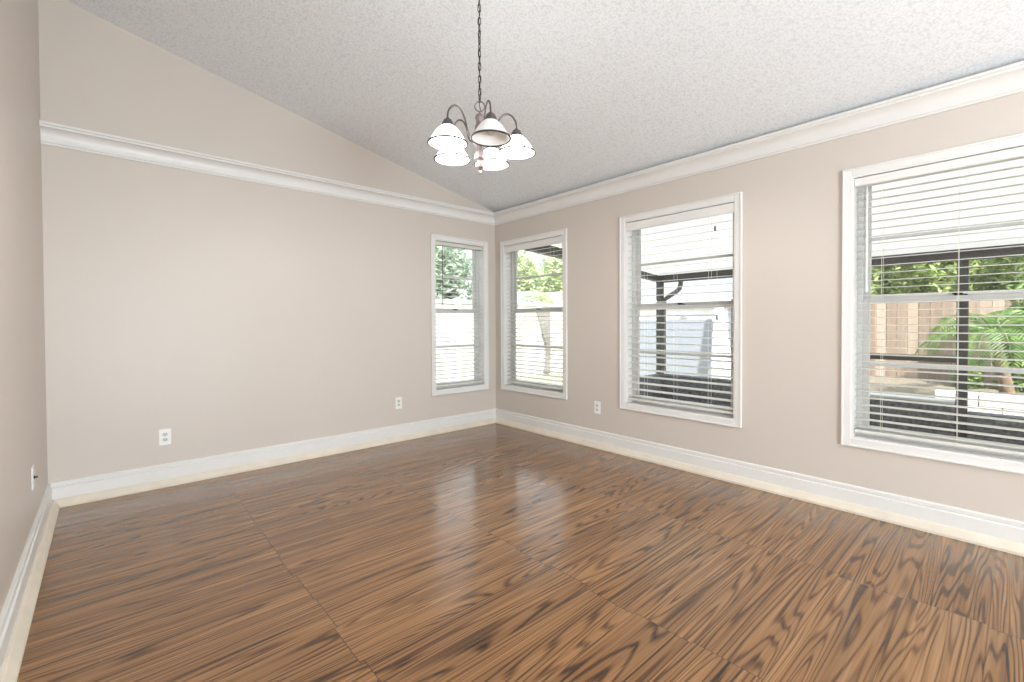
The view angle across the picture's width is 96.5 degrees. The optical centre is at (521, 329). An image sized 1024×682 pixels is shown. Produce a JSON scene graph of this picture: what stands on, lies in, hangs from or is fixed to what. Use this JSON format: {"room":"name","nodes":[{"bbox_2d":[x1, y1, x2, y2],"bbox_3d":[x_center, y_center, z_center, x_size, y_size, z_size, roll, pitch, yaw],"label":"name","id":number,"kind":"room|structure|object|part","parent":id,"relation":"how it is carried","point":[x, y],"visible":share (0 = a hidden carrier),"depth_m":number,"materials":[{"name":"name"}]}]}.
{"room":"empty dining room","nodes":[
{"label":"empty dining room","id":0,"kind":"room"},
{"bbox_2d":[0,0,47,614],"bbox_3d":[-0.753,-0.483,0.279,0.150,3.336,7.050,-1,1,-42],"label":"wall","id":1,"kind":"structure","parent":0,"point":[23,422],"depth_m":2.10,"materials":[{"name":"paint"}]},
{"bbox_2d":[0,483,59,681],"bbox_3d":[-0.722,1.103,0.427,0.055,0.160,6.900,-1,1,-42],"label":"baseboard","id":2,"kind":"structure","parent":1,"relation":"attached to","point":[16,616],"depth_m":1.89,"materials":[{"name":"white paint"}]},
{"bbox_2d":[31,465,37,489],"bbox_3d":[-2.506,0.759,2.349,0.020,0.117,0.072,-1,1,-42],"label":"cable plate","id":3,"kind":"object","parent":1,"relation":"attached to","point":[33,477],"visible":1,"depth_m":2.32,"materials":[{"name":"white plastic"}]},
{"bbox_3d":[-2.511,0.759,2.344,0.006,0.117,0.072,-1,1,-42],"label":"plate","id":4,"kind":"part","parent":3,"relation":"part of","materials":[{"name":"white plastic"}]},
{"bbox_2d":[38,0,495,482],"bbox_3d":[-1.748,-0.556,4.245,4.033,3.371,0.150,-1,1,-42],"label":"wall","id":5,"kind":"structure","parent":0,"point":[228,315],"depth_m":3.54,"materials":[{"name":"paint"}]},
{"bbox_2d":[159,428,170,445],"bbox_3d":[-2.622,0.790,3.354,0.072,0.117,0.010,-1,1,-42],"label":"wall outlet","id":6,"kind":"object","parent":5,"relation":"attached to","point":[164,434],"visible":1,"depth_m":3.35,"materials":[{"name":"white plastic"}]},
{"bbox_2d":[39,120,494,224],"bbox_3d":[-1.672,-1.275,4.148,3.733,0.124,0.085,-1,1,-42],"label":"trim","id":7,"kind":"structure","parent":5,"relation":"attached to","point":[52,134],"depth_m":3.60,"materials":[{"name":"white paint"}]},
{"bbox_2d":[50,408,495,507],"bbox_3d":[-1.672,1.050,4.194,3.733,0.160,0.055,-1,1,-42],"label":"baseboard","id":8,"kind":"structure","parent":5,"relation":"attached to","point":[65,493],"depth_m":3.67,"materials":[{"name":"white paint"}]},
{"bbox_2d":[395,397,401,408],"bbox_3d":[-1.245,0.743,4.611,0.072,0.117,0.010,-1,1,-42],"label":"wall outlet","id":9,"kind":"object","parent":5,"relation":"attached to","point":[398,400],"visible":1,"depth_m":4.61,"materials":[{"name":"white plastic"}]},
{"bbox_2d":[430,234,488,395],"bbox_3d":[-0.733,-0.157,5.162,0.767,1.725,0.173,-1,1,-42],"label":"window","id":10,"kind":"structure","parent":5,"relation":"in","point":[481,289],"depth_m":5.33,"materials":[{"name":"white paint"}]},
{"bbox_3d":[-0.779,-0.580,5.204,0.589,0.747,0.022,-1,1,-42],"label":"sash","id":11,"kind":"part","parent":10,"relation":"part of","materials":[{"name":"grey metal"}]},
{"bbox_3d":[-0.758,0.199,5.196,0.589,0.834,0.022,-1,1,-42],"label":"sash","id":12,"kind":"part","parent":10,"relation":"part of","materials":[{"name":"grey metal"}]},
{"bbox_3d":[-0.767,-0.158,5.200,0.649,1.607,0.060,-1,1,-42],"label":"frame","id":13,"kind":"part","parent":10,"relation":"part of","materials":[{"name":"grey metal"}]},
{"bbox_2d":[435,241,482,386],"bbox_3d":[-0.711,-0.169,5.138,0.641,1.578,0.072,-1,1,-42],"label":"window blind","id":14,"kind":"object","parent":10,"relation":"attached to","point":[438,243],"visible":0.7,"depth_m":5.12,"materials":[{"name":"grey plastic"}]},
{"bbox_3d":[-0.844,-0.151,5.028,0.002,1.540,0.054,-1,1,-42],"label":"ladder cord","id":15,"kind":"part","parent":14,"relation":"part of","materials":[{"name":"white fabric"}]},
{"bbox_3d":[-0.714,0.611,5.156,0.641,0.019,0.050,-1,1,-42],"label":"rail","id":16,"kind":"part","parent":14,"relation":"part of","materials":[{"name":"white plastic"}]},
{"bbox_3d":[-0.590,-0.156,5.261,0.002,1.540,0.054,-1,1,-42],"label":"ladder cord","id":17,"kind":"part","parent":14,"relation":"part of","materials":[{"name":"white fabric"}]},
{"bbox_2d":[17,423,1023,681],"bbox_3d":[0.637,1.218,1.669,4.033,0.120,7.200,-1,1,-42],"label":"floor","id":18,"kind":"structure","parent":0,"point":[494,552],"depth_m":2.08,"materials":[{"name":"brown wood"}]},
{"bbox_2d":[66,0,1023,211],"bbox_3d":[0.624,-1.829,1.623,4.033,1.045,7.200,-1,1,-42],"label":"ceiling","id":19,"kind":"structure","parent":0,"point":[600,90],"depth_m":2.88,"materials":[{"name":"white paint"}]},
{"bbox_2d":[427,0,535,173],"bbox_3d":[-0.228,-1.310,2.290,0.528,1.047,0.545,-1,1,-39],"label":"chandelier","id":20,"kind":"object","parent":19,"relation":"hanging from","point":[489,132],"visible":1,"depth_m":2.27,"materials":[{"name":"dark bronze metal"},{"name":"frosted white glass"}]},
{"bbox_3d":[-0.356,-0.934,2.190,0.188,0.085,0.188,-1,1,-42],"label":"lamp shade","id":21,"kind":"part","parent":20,"relation":"part of","materials":[{"name":"white glass"}]},
{"bbox_3d":[-0.367,-0.937,2.407,0.188,0.085,0.188,-1,1,-42],"label":"lamp shade","id":22,"kind":"part","parent":20,"relation":"part of","materials":[{"name":"white glass"}]},
{"bbox_3d":[-0.298,-1.019,2.236,0.161,0.148,0.009,-1,1,-39],"label":"arm","id":23,"kind":"part","parent":20,"relation":"part of","materials":[{"name":"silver metal"}]},
{"bbox_3d":[-0.304,-1.021,2.365,0.161,0.148,0.009,0,1,33],"label":"arm","id":24,"kind":"part","parent":20,"relation":"part of","materials":[{"name":"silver metal"}]},
{"bbox_3d":[-0.214,-1.422,2.299,0.018,0.560,0.018,-1,1,-42],"label":"chain","id":25,"kind":"part","parent":20,"relation":"part of","materials":[{"name":"metal"}]},
{"bbox_3d":[-0.214,-1.413,2.299,0.011,0.682,0.011,-1,1,-42],"label":"power cord","id":26,"kind":"part","parent":20,"relation":"part of","materials":[{"name":"metal"}]},
{"bbox_3d":[-0.173,-1.019,2.203,0.009,0.148,0.161,-1,1,-21],"label":"arm","id":27,"kind":"part","parent":20,"relation":"part of","materials":[{"name":"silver metal"}]},
{"bbox_3d":[-0.146,-0.934,2.134,0.188,0.085,0.188,-1,1,-42],"label":"lamp shade","id":28,"kind":"part","parent":20,"relation":"part of","materials":[{"name":"white glass"}]},
{"bbox_3d":[-0.164,-0.939,2.485,0.188,0.085,0.188,-1,1,-42],"label":"lamp shade","id":29,"kind":"part","parent":20,"relation":"part of","materials":[{"name":"white glass"}]},
{"bbox_3d":[-0.103,-1.021,2.311,0.161,0.148,0.009,0,1,-3],"label":"arm","id":30,"kind":"part","parent":20,"relation":"part of","materials":[{"name":"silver metal"}]},
{"bbox_3d":[-0.028,-0.937,2.316,0.188,0.085,0.188,-1,1,-42],"label":"lamp shade","id":31,"kind":"part","parent":20,"relation":"part of","materials":[{"name":"white glass"}]},
{"bbox_2d":[495,92,1023,521],"bbox_3d":[2.115,-0.116,2.903,0.150,2.498,7.050,-1,1,-42],"label":"wall","id":32,"kind":"structure","parent":0,"point":[792,245],"depth_m":3.14,"materials":[{"name":"paint"}]},
{"bbox_2d":[500,228,567,399],"bbox_3d":[0.159,-0.159,5.027,0.173,1.725,1.030,-1,1,-42],"label":"window","id":33,"kind":"structure","parent":32,"relation":"in","point":[505,284],"depth_m":5.28,"materials":[{"name":"white paint"}]},
{"bbox_2d":[504,236,562,389],"bbox_3d":[0.133,-0.170,5.004,0.077,1.578,0.908,-1,1,-42],"label":"window blind","id":34,"kind":"object","parent":33,"relation":"attached to","point":[555,240],"visible":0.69,"depth_m":4.98,"materials":[{"name":"white paint"}]},
{"bbox_3d":[-0.036,-0.158,5.207,0.054,1.540,0.002,-1,1,-42],"label":"ladder cord","id":35,"kind":"part","parent":34,"relation":"part of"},
{"bbox_3d":[0.145,0.609,5.023,0.050,0.019,0.904,-1,1,-42],"label":"rail","id":36,"kind":"part","parent":34,"relation":"part of","materials":[{"name":"white plastic"}]},
{"bbox_3d":[0.320,-0.153,4.817,0.054,1.540,0.002,-1,1,-42],"label":"ladder cord","id":37,"kind":"part","parent":34,"relation":"part of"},
{"bbox_3d":[0.197,-0.160,5.062,0.060,1.607,0.912,-1,1,-42],"label":"frame","id":38,"kind":"part","parent":33,"relation":"part of","materials":[{"name":"white wood"}]},
{"bbox_3d":[0.206,-0.582,5.065,0.022,0.747,0.852,-1,1,-42],"label":"sash","id":39,"kind":"part","parent":33,"relation":"part of","materials":[{"name":"grey metal"}]},
{"bbox_3d":[0.190,0.197,5.059,0.022,0.834,0.852,-1,1,-42],"label":"sash","id":40,"kind":"part","parent":33,"relation":"part of","materials":[{"name":"grey metal"}]},
{"bbox_2d":[594,401,599,413],"bbox_3d":[0.714,0.742,4.336,0.010,0.117,0.072,-1,1,-42],"label":"wall outlet","id":41,"kind":"object","parent":32,"relation":"attached to","point":[596,403],"visible":1,"depth_m":4.33,"materials":[{"name":"white plastic"}]},
{"bbox_2d":[619,192,742,427],"bbox_3d":[1.300,-0.145,3.778,0.173,1.725,1.067,-1,1,-42],"label":"window","id":42,"kind":"structure","parent":32,"relation":"in","point":[626,257],"depth_m":3.82,"materials":[{"name":"white paint"}]},
{"bbox_2d":[626,202,733,413],"bbox_3d":[1.275,-0.156,3.754,0.077,1.578,0.945,-1,1,-42],"label":"window blind","id":43,"kind":"object","parent":42,"relation":"attached to","point":[728,208],"visible":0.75,"depth_m":3.70,"materials":[{"name":"white paint"}]},
{"bbox_3d":[1.081,-0.144,3.983,0.054,1.540,0.002,-1,1,-42],"label":"ladder cord","id":44,"kind":"part","parent":43,"relation":"part of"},
{"bbox_3d":[1.286,0.623,3.774,0.050,0.019,0.941,-1,1,-42],"label":"rail","id":45,"kind":"part","parent":43,"relation":"part of","materials":[{"name":"white plastic"}]},
{"bbox_3d":[1.466,-0.139,3.562,0.054,1.540,0.002,-1,1,-42],"label":"ladder cord","id":46,"kind":"part","parent":43,"relation":"part of","materials":[{"name":"white fabric"}]},
{"bbox_3d":[1.339,-0.146,3.812,0.060,1.607,0.949,-1,1,-42],"label":"frame","id":47,"kind":"part","parent":42,"relation":"part of","materials":[{"name":"grey metal"}]},
{"bbox_3d":[1.331,0.211,3.810,0.022,0.834,0.889,-1,1,-42],"label":"sash","id":48,"kind":"part","parent":42,"relation":"part of","materials":[{"name":"grey metal"}]},
{"bbox_3d":[1.347,-0.568,3.816,0.022,0.747,0.889,-1,1,-42],"label":"sash","id":49,"kind":"part","parent":42,"relation":"part of","materials":[{"name":"grey metal"}]},
{"bbox_2d":[494,61,1023,224],"bbox_3d":[1.973,-1.271,2.862,0.085,0.124,6.900,-1,1,-42],"label":"trim","id":50,"kind":"structure","parent":32,"relation":"attached to","point":[1007,80],"depth_m":2.97,"materials":[{"name":"white paint"}]},
{"bbox_2d":[495,408,1023,556],"bbox_3d":[1.994,1.054,2.907,0.055,0.160,6.900,-1,1,-42],"label":"baseboard","id":51,"kind":"structure","parent":32,"relation":"attached to","point":[1003,534],"depth_m":3.00,"materials":[{"name":"white paint"}]},
{"bbox_2d":[841,133,1023,473],"bbox_3d":[2.433,-0.131,2.537,0.173,1.725,1.067,-1,1,-42],"label":"window","id":52,"kind":"structure","parent":32,"relation":"in","point":[851,265],"depth_m":2.81,"materials":[{"name":"white paint"}]},
{"bbox_2d":[854,146,1023,455],"bbox_3d":[2.408,-0.142,2.514,0.077,1.578,0.945,-1,1,-42],"label":"window blind","id":53,"kind":"object","parent":52,"relation":"attached to","point":[1017,153],"visible":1,"depth_m":2.57,"materials":[{"name":"white paint"}]},
{"bbox_3d":[2.187,-0.130,2.772,0.054,1.540,0.002,-1,1,-42],"label":"ladder cord","id":54,"kind":"part","parent":53,"relation":"part of","materials":[{"name":"white fabric"}]},
{"bbox_3d":[2.419,0.637,2.533,0.050,0.019,0.941,-1,1,-42],"label":"rail","id":55,"kind":"part","parent":53,"relation":"part of","materials":[{"name":"white plastic"}]},
{"bbox_3d":[2.413,-0.127,2.525,0.054,1.540,0.002,-1,1,-42],"label":"ladder cord","id":56,"kind":"part","parent":53,"relation":"part of","materials":[{"name":"white fabric"}]},
{"bbox_3d":[2.464,0.225,2.570,0.022,0.834,0.889,-1,1,-42],"label":"sash","id":57,"kind":"part","parent":52,"relation":"part of","materials":[{"name":"grey metal"}]},
{"bbox_3d":[2.480,-0.554,2.575,0.022,0.747,0.889,-1,1,-42],"label":"sash","id":58,"kind":"part","parent":52,"relation":"part of","materials":[{"name":"grey metal"}]},
{"label":"outside","id":59,"kind":"structure","parent":0,"visible":0},
{"bbox_2d":[516,333,991,384],"bbox_3d":[4.020,1.071,22.975,90.000,0.200,100.000,-1,1,-42],"label":"ground","id":60,"kind":"structure","parent":59,"point":[556,374],"depth_m":10.91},
{"bbox_2d":[435,245,464,298],"bbox_3d":[-2.531,-0.788,12.906,1.849,3.888,1.974,-1,1,-42],"label":"tree","id":61,"kind":"object","parent":60,"relation":"on","point":[450,270],"visible":0.19,"depth_m":12.55,"materials":[{"name":"green plant"}]},
{"bbox_2d":[436,248,471,299],"bbox_3d":[-3.216,-1.284,16.584,3.369,4.772,3.288,-1,1,-42],"label":"tree","id":62,"kind":"object","parent":60,"relation":"on","point":[461,257],"visible":0.06,"depth_m":16.19,"materials":[{"name":"green plant"}]},
{"bbox_2d":[463,271,471,299],"bbox_3d":[-1.005,-0.423,14.011,1.728,3.114,1.741,-1,1,-30],"label":"tree","id":63,"kind":"object","parent":60,"relation":"on","point":[468,291],"visible":0.02,"depth_m":13.86,"materials":[{"name":"green plant"}]},
{"bbox_2d":[436,298,562,381],"bbox_3d":[-2.450,0.271,8.929,13.524,1.880,0.140,-1,1,-42],"label":"vinyl fence","id":64,"kind":"object","parent":60,"relation":"on","point":[462,304],"visible":0.17,"depth_m":10.13,"materials":[{"name":"white plastic"}]},
{"bbox_3d":[-1.401,0.252,9.888,0.147,1.880,0.140,-1,1,-42],"label":"post","id":65,"kind":"part","parent":64,"relation":"part of","materials":[{"name":"white plastic"}]},
{"bbox_3d":[-2.463,-0.583,8.908,13.500,0.090,0.070,-1,1,-42],"label":"rail","id":66,"kind":"part","parent":64,"relation":"part of","materials":[{"name":"white plastic"}]},
{"bbox_3d":[0.401,0.220,11.533,0.147,1.880,0.140,-1,1,-42],"label":"post","id":67,"kind":"part","parent":64,"relation":"part of","materials":[{"name":"white plastic"}]},
{"bbox_2d":[469,250,546,292],"bbox_3d":[-1.250,-2.924,32.512,5.894,7.550,5.689,-1,1,-42],"label":"tree","id":68,"kind":"object","parent":60,"relation":"on","point":[528,282],"visible":0.09,"depth_m":31.50,"materials":[{"name":"green plant"}]},
{"bbox_2d":[458,289,561,302],"bbox_3d":[-0.040,-0.492,23.312,8.500,2.950,5.200,-1,1,-42],"label":"house","id":69,"kind":"structure","parent":60,"relation":"on","point":[519,293],"depth_m":23.06,"materials":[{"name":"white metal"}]},
{"bbox_2d":[518,286,554,302],"bbox_3d":[0.503,-0.247,17.036,1.738,2.659,1.712,-1,1,-42],"label":"tree","id":70,"kind":"object","parent":60,"relation":"on","point":[532,296],"visible":0.13,"depth_m":16.83,"materials":[{"name":"green plant"}]},
{"bbox_2d":[538,312,550,372],"bbox_3d":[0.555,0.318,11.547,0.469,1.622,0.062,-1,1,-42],"label":"trunk","id":71,"kind":"object","parent":60,"relation":"on","point":[547,313],"visible":0.52,"depth_m":11.61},
{"bbox_2d":[533,245,561,292],"bbox_3d":[3.454,-3.218,36.566,6.205,7.974,5.832,-1,1,-42],"label":"tree","id":72,"kind":"object","parent":60,"relation":"on","point":[557,278],"visible":0.16,"depth_m":35.44,"materials":[{"name":"green plant"}]},
{"bbox_2d":[640,297,731,378],"bbox_3d":[3.441,0.257,9.875,1.260,1.830,2.590,-1,1,-42],"label":"garden shed","id":73,"kind":"object","parent":60,"relation":"on","point":[699,311],"visible":0.33,"depth_m":9.16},
{"bbox_3d":[2.966,0.399,9.564,0.025,1.220,2.070,-1,1,-42],"label":"door","id":74,"kind":"part","parent":73,"relation":"part of","materials":[{"name":"white plastic"}]},
{"bbox_3d":[3.438,-0.543,9.863,1.260,0.230,2.590,-1,1,-42],"label":"lid","id":75,"kind":"part","parent":73,"relation":"part of","materials":[{"name":"white plastic"}]},
{"bbox_2d":[714,308,730,378],"bbox_3d":[3.715,0.394,8.318,0.131,1.600,0.695,0,1,-2],"label":"leaning board","id":76,"kind":"object","parent":60,"relation":"on","point":[721,326],"visible":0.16,"depth_m":8.38,"materials":[{"name":"white wood"}]},
{"bbox_2d":[871,266,896,346],"bbox_3d":[7.173,-0.748,9.989,2.896,3.816,1.536,-1,1,-42],"label":"bushy tree","id":77,"kind":"object","parent":60,"relation":"on","point":[874,284],"visible":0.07,"depth_m":9.54,"materials":[{"name":"green plant"}]},
{"bbox_2d":[879,266,918,372],"bbox_3d":[9.919,-1.297,11.437,2.844,4.843,1.652,-1,1,-42],"label":"tree","id":78,"kind":"object","parent":60,"relation":"on","point":[895,282],"visible":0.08,"depth_m":11.08,"materials":[{"name":"green plant"}]},
{"bbox_2d":[893,258,998,374],"bbox_3d":[8.296,-0.858,8.982,2.843,4.054,1.547,-1,1,-42],"label":"bushy tree","id":79,"kind":"object","parent":60,"relation":"on","point":[978,279],"visible":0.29,"depth_m":8.43,"materials":[{"name":"green plant"}]},
{"bbox_2d":[870,300,1022,383],"bbox_3d":[8.201,0.361,6.252,0.060,1.690,7.679,-1,1,-42],"label":"wooden fence","id":80,"kind":"object","parent":60,"relation":"on","point":[934,310],"visible":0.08,"depth_m":7.80,"materials":[{"name":"brown wood"}]},
{"bbox_2d":[870,377,1023,413],"bbox_3d":[7.295,1.097,5.516,2.290,0.450,7.800,-1,1,-42],"label":"garden bed","id":81,"kind":"object","parent":60,"relation":"on","point":[990,388],"depth_m":7.14,"materials":[{"name":"beige soil"}]},
{"bbox_2d":[950,353,984,388],"bbox_3d":[6.795,0.782,6.972,0.484,0.852,0.440,-1,1,-42],"label":"shrub","id":82,"kind":"object","parent":81,"relation":"on","point":[979,379],"visible":0.19,"depth_m":6.84,"materials":[{"name":"green plant"}]},
{"bbox_2d":[912,309,1023,409],"bbox_3d":[6.066,0.478,5.867,1.724,1.499,1.614,-1,1,-42],"label":"palm","id":83,"kind":"object","parent":60,"relation":"on","point":[1010,312],"visible":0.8,"depth_m":5.74,"materials":[{"name":"green plant"}]},
{"bbox_2d":[935,390,1023,415],"bbox_3d":[6.236,1.012,4.828,0.200,0.450,2.772,-1,1,-42],"label":"wall","id":84,"kind":"structure","parent":60,"relation":"on","point":[985,396],"depth_m":5.41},
{"bbox_2d":[981,257,1022,364],"bbox_3d":[10.921,-1.286,10.295,2.910,4.846,1.616,-1,1,-42],"label":"tree","id":85,"kind":"object","parent":60,"relation":"on","point":[999,268],"visible":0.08,"depth_m":9.80,"materials":[{"name":"green plant"}]},
{"bbox_2d":[990,277,1023,392],"bbox_3d":[7.270,0.157,6.489,0.746,2.108,0.864,-1,1,-26],"label":"shrub","id":86,"kind":"object","parent":60,"relation":"on","point":[1016,381],"visible":0.31,"depth_m":6.53,"materials":[{"name":"green plant"}]},
{"bbox_2d":[997,256,1023,300],"bbox_3d":[9.202,-0.722,7.800,2.812,3.811,1.481,-1,1,-39],"label":"bushy tree","id":87,"kind":"object","parent":60,"relation":"on","point":[1014,267],"visible":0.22,"depth_m":7.91,"materials":[{"name":"green plant"}]},
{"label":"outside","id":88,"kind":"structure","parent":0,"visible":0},
{"bbox_3d":[3.906,1.350,3.641,3.450,0.230,9.600,-1,1,-42],"label":"floor","id":89,"kind":"structure","parent":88,"visible":0},
{"bbox_2d":[640,373,730,406],"bbox_3d":[1.676,0.972,5.697,2.920,0.502,1.630,-1,1,-42],"label":"wall","id":90,"kind":"structure","parent":89,"relation":"on","point":[674,376],"depth_m":6.74,"materials":[{"name":"grey paint"}]},
{"bbox_2d":[525,159,1023,437],"bbox_3d":[4.052,0.082,3.130,3.010,2.320,8.670,-1,1,-42],"label":"patio cover","id":91,"kind":"object","parent":89,"relation":"on","point":[678,254],"visible":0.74,"depth_m":4.51,"materials":[{"name":"white metal"}]},
{"bbox_3d":[2.171,-0.018,7.181,0.090,1.428,0.080,-1,1,-42],"label":"post","id":92,"kind":"part","parent":91,"relation":"part of","materials":[{"name":"brown metal"}]},
{"bbox_3d":[4.047,-0.936,3.115,3.010,0.285,8.670,-1,1,-42],"label":"roof panel","id":93,"kind":"part","parent":91,"relation":"part of","materials":[{"name":"white"}]},
{"bbox_3d":[3.920,0.301,5.274,0.050,0.067,1.590,-1,1,-42],"label":"chair rail","id":94,"kind":"part","parent":91,"relation":"part of","materials":[{"name":"brown metal"}]},
{"bbox_3d":[4.486,0.257,4.653,0.090,1.920,0.086,-1,1,-42],"label":"post","id":95,"kind":"part","parent":91,"relation":"part of","materials":[{"name":"brown metal"}]},
{"bbox_2d":[870,392,1023,444],"bbox_3d":[5.005,0.987,4.099,0.200,0.492,5.200,-1,1,-42],"label":"wall","id":96,"kind":"structure","parent":89,"relation":"on","point":[872,394],"depth_m":4.75,"materials":[{"name":"grey paint"}]}
]}

